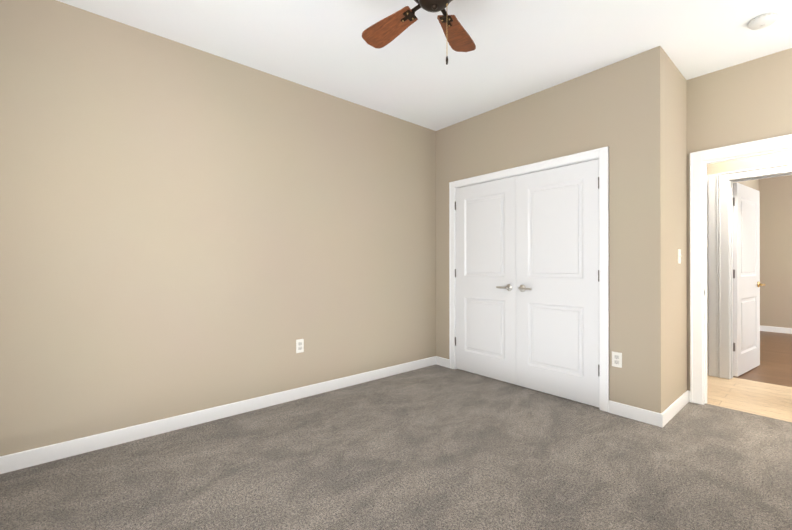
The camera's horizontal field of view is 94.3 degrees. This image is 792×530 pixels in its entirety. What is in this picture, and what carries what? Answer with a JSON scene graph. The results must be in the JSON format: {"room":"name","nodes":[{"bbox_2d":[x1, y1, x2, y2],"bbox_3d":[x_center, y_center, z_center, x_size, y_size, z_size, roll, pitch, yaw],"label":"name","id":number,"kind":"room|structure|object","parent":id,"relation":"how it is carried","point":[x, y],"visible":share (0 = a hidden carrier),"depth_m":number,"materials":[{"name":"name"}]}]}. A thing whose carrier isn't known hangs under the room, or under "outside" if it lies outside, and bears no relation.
{"room":"empty bedroom","nodes":[
{"label":"empty bedroom","id":0,"kind":"room"},
{"bbox_2d":[0,0,435,455],"bbox_3d":[-0.996,-0.209,3.152,3.990,2.740,0.120,0,0,-40],"label":"wall","id":1,"kind":"structure","parent":0,"point":[185,229],"depth_m":2.62,"materials":[{"name":"paint"}]},
{"bbox_2d":[0,356,435,473],"bbox_3d":[-0.953,1.113,3.098,3.750,0.095,0.014,0,0,-40],"label":"baseboard","id":2,"kind":"structure","parent":1,"relation":"attached to","point":[34,457],"depth_m":2.60,"materials":[{"name":"white wood"}]},
{"bbox_2d":[296,339,303,352],"bbox_3d":[-0.837,0.706,3.202,0.070,0.115,0.008,0,0,-40],"label":"outlet","id":3,"kind":"object","parent":1,"relation":"attached to","point":[299,345],"visible":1,"depth_m":3.20,"materials":[{"name":"white plastic"}]},
{"bbox_2d":[0,364,791,529],"bbox_3d":[0.473,1.188,2.055,4.567,0.060,3.450,0,0,-40],"label":"floor carpet","id":4,"kind":"object","parent":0,"point":[435,447],"visible":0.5,"depth_m":2.07,"materials":[{"name":"grey carpet"}]},
{"bbox_2d":[57,0,791,130],"bbox_3d":[0.452,-1.632,2.044,4.752,0.100,3.690,0,0,-40],"label":"ceiling","id":5,"kind":"structure","parent":0,"point":[524,48],"depth_m":2.59,"materials":[{"name":"paint"}]},
{"bbox_2d":[362,0,475,64],"bbox_3d":[0.169,-1.295,1.870,1.013,0.575,0.994,0,0,-40],"label":"ceiling fan","id":6,"kind":"object","parent":5,"relation":"hanging from","point":[382,33],"visible":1,"depth_m":2.08,"materials":[{"name":"brown wood"}]},
{"bbox_2d":[748,12,778,29],"bbox_3d":[2.360,-1.560,2.363,0.140,0.042,0.140,0,0,-40],"label":"smoke detector","id":7,"kind":"object","parent":5,"relation":"attached to","point":[762,21],"visible":0.98,"depth_m":2.34,"materials":[{"name":"white plastic"}]},
{"bbox_2d":[436,46,665,412],"bbox_3d":[1.232,-0.208,3.521,0.120,2.740,2.209,0,0,-40],"label":"wall","id":8,"kind":"structure","parent":0,"point":[617,108],"depth_m":2.85,"materials":[{"name":"paint"}]},
{"bbox_2d":[455,176,515,384],"bbox_3d":[0.919,0.148,3.828,0.151,2.004,0.756,0,0,-40],"label":"closet door","id":9,"kind":"structure","parent":8,"relation":"in","point":[485,337],"depth_m":3.78,"materials":[{"name":"white wood"}]},
{"bbox_2d":[449,146,608,411],"bbox_3d":[1.194,0.141,3.564,0.120,2.041,1.538,0,0,-40],"label":"door frame","id":10,"kind":"structure","parent":8,"relation":"attached to","point":[455,241],"depth_m":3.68,"materials":[{"name":"white wood"}]},
{"bbox_2d":[516,159,599,406],"bbox_3d":[1.411,0.147,3.250,0.151,2.004,0.756,0,0,-40],"label":"closet door","id":11,"kind":"structure","parent":8,"relation":"in","point":[557,281],"depth_m":3.21,"materials":[{"name":"white wood"}]},
{"bbox_2d":[436,356,688,427],"bbox_3d":[1.480,1.115,3.711,0.776,0.095,2.209,0,0,-40],"label":"baseboard","id":12,"kind":"structure","parent":8,"relation":"attached to","point":[667,415],"depth_m":2.78,"materials":[{"name":"white wood"}]},
{"bbox_2d":[612,351,621,367],"bbox_3d":[1.715,0.735,2.853,0.008,0.115,0.070,0,0,-40],"label":"outlet","id":13,"kind":"object","parent":8,"relation":"attached to","point":[616,359],"visible":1,"depth_m":2.85,"materials":[{"name":"white plastic"}]},
{"bbox_2d":[665,52,758,408],"bbox_3d":[4.235,-0.206,4.715,6.000,2.740,0.129,0,0,-40],"label":"wall","id":14,"kind":"structure","parent":0,"point":[676,225],"depth_m":2.91,"materials":[{"name":"paint"}]},
{"bbox_2d":[678,249,681,262],"bbox_3d":[2.293,-0.070,2.962,0.070,0.115,0.019,0,0,-40],"label":"light switch","id":15,"kind":"object","parent":14,"relation":"attached to","point":[679,255],"visible":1,"depth_m":2.96,"materials":[{"name":"white plastic"}]},
{"bbox_2d":[686,48,791,390],"bbox_3d":[2.892,-0.210,2.748,0.120,2.740,1.361,0,0,-40],"label":"wall","id":16,"kind":"structure","parent":0,"point":[748,101],"depth_m":2.89,"materials":[{"name":"paint"}]},
{"bbox_2d":[690,134,791,404],"bbox_3d":[2.863,0.105,2.781,0.162,2.109,0.984,0,0,-40],"label":"door frame","id":17,"kind":"structure","parent":16,"relation":"attached to","point":[697,158],"depth_m":3.06,"materials":[{"name":"white wood"}]},
{"bbox_2d":[707,331,791,421],"bbox_3d":[5.139,1.195,4.096,5.183,0.056,4.400,0,0,-40],"label":"floor","id":18,"kind":"structure","parent":0,"point":[774,401],"depth_m":3.55,"materials":[{"name":"brown wood"}]},
{"bbox_2d":[707,150,791,374],"bbox_3d":[3.747,-0.209,3.437,0.120,2.740,3.600,0,0,-40],"label":"wall","id":19,"kind":"structure","parent":0,"point":[778,158],"depth_m":3.63,"materials":[{"name":"paint"}]},
{"bbox_2d":[733,183,764,376],"bbox_3d":[3.849,0.150,4.029,0.814,2.006,0.151,0,0,-33],"label":"door","id":20,"kind":"structure","parent":19,"relation":"in","point":[746,279],"depth_m":3.96,"materials":[{"name":"white wood"}]},
{"bbox_2d":[707,163,791,378],"bbox_3d":[3.423,0.108,3.817,0.162,2.109,1.884,0,0,-40],"label":"door frame","id":21,"kind":"structure","parent":19,"relation":"attached to","point":[724,308],"depth_m":3.78,"materials":[{"name":"white wood"}]},
{"bbox_2d":[759,175,791,327],"bbox_3d":[7.585,-0.204,5.317,0.120,2.740,3.320,0,0,-40],"label":"wall","id":22,"kind":"structure","parent":0,"point":[776,249],"depth_m":6.38,"materials":[{"name":"paint"}]},
{"bbox_2d":[761,326,791,333],"bbox_3d":[7.497,1.118,5.310,0.019,0.095,3.150,0,0,-40],"label":"baseboard","id":23,"kind":"structure","parent":22,"relation":"attached to","point":[776,329],"depth_m":6.35,"materials":[{"name":"white wood"}]}
]}

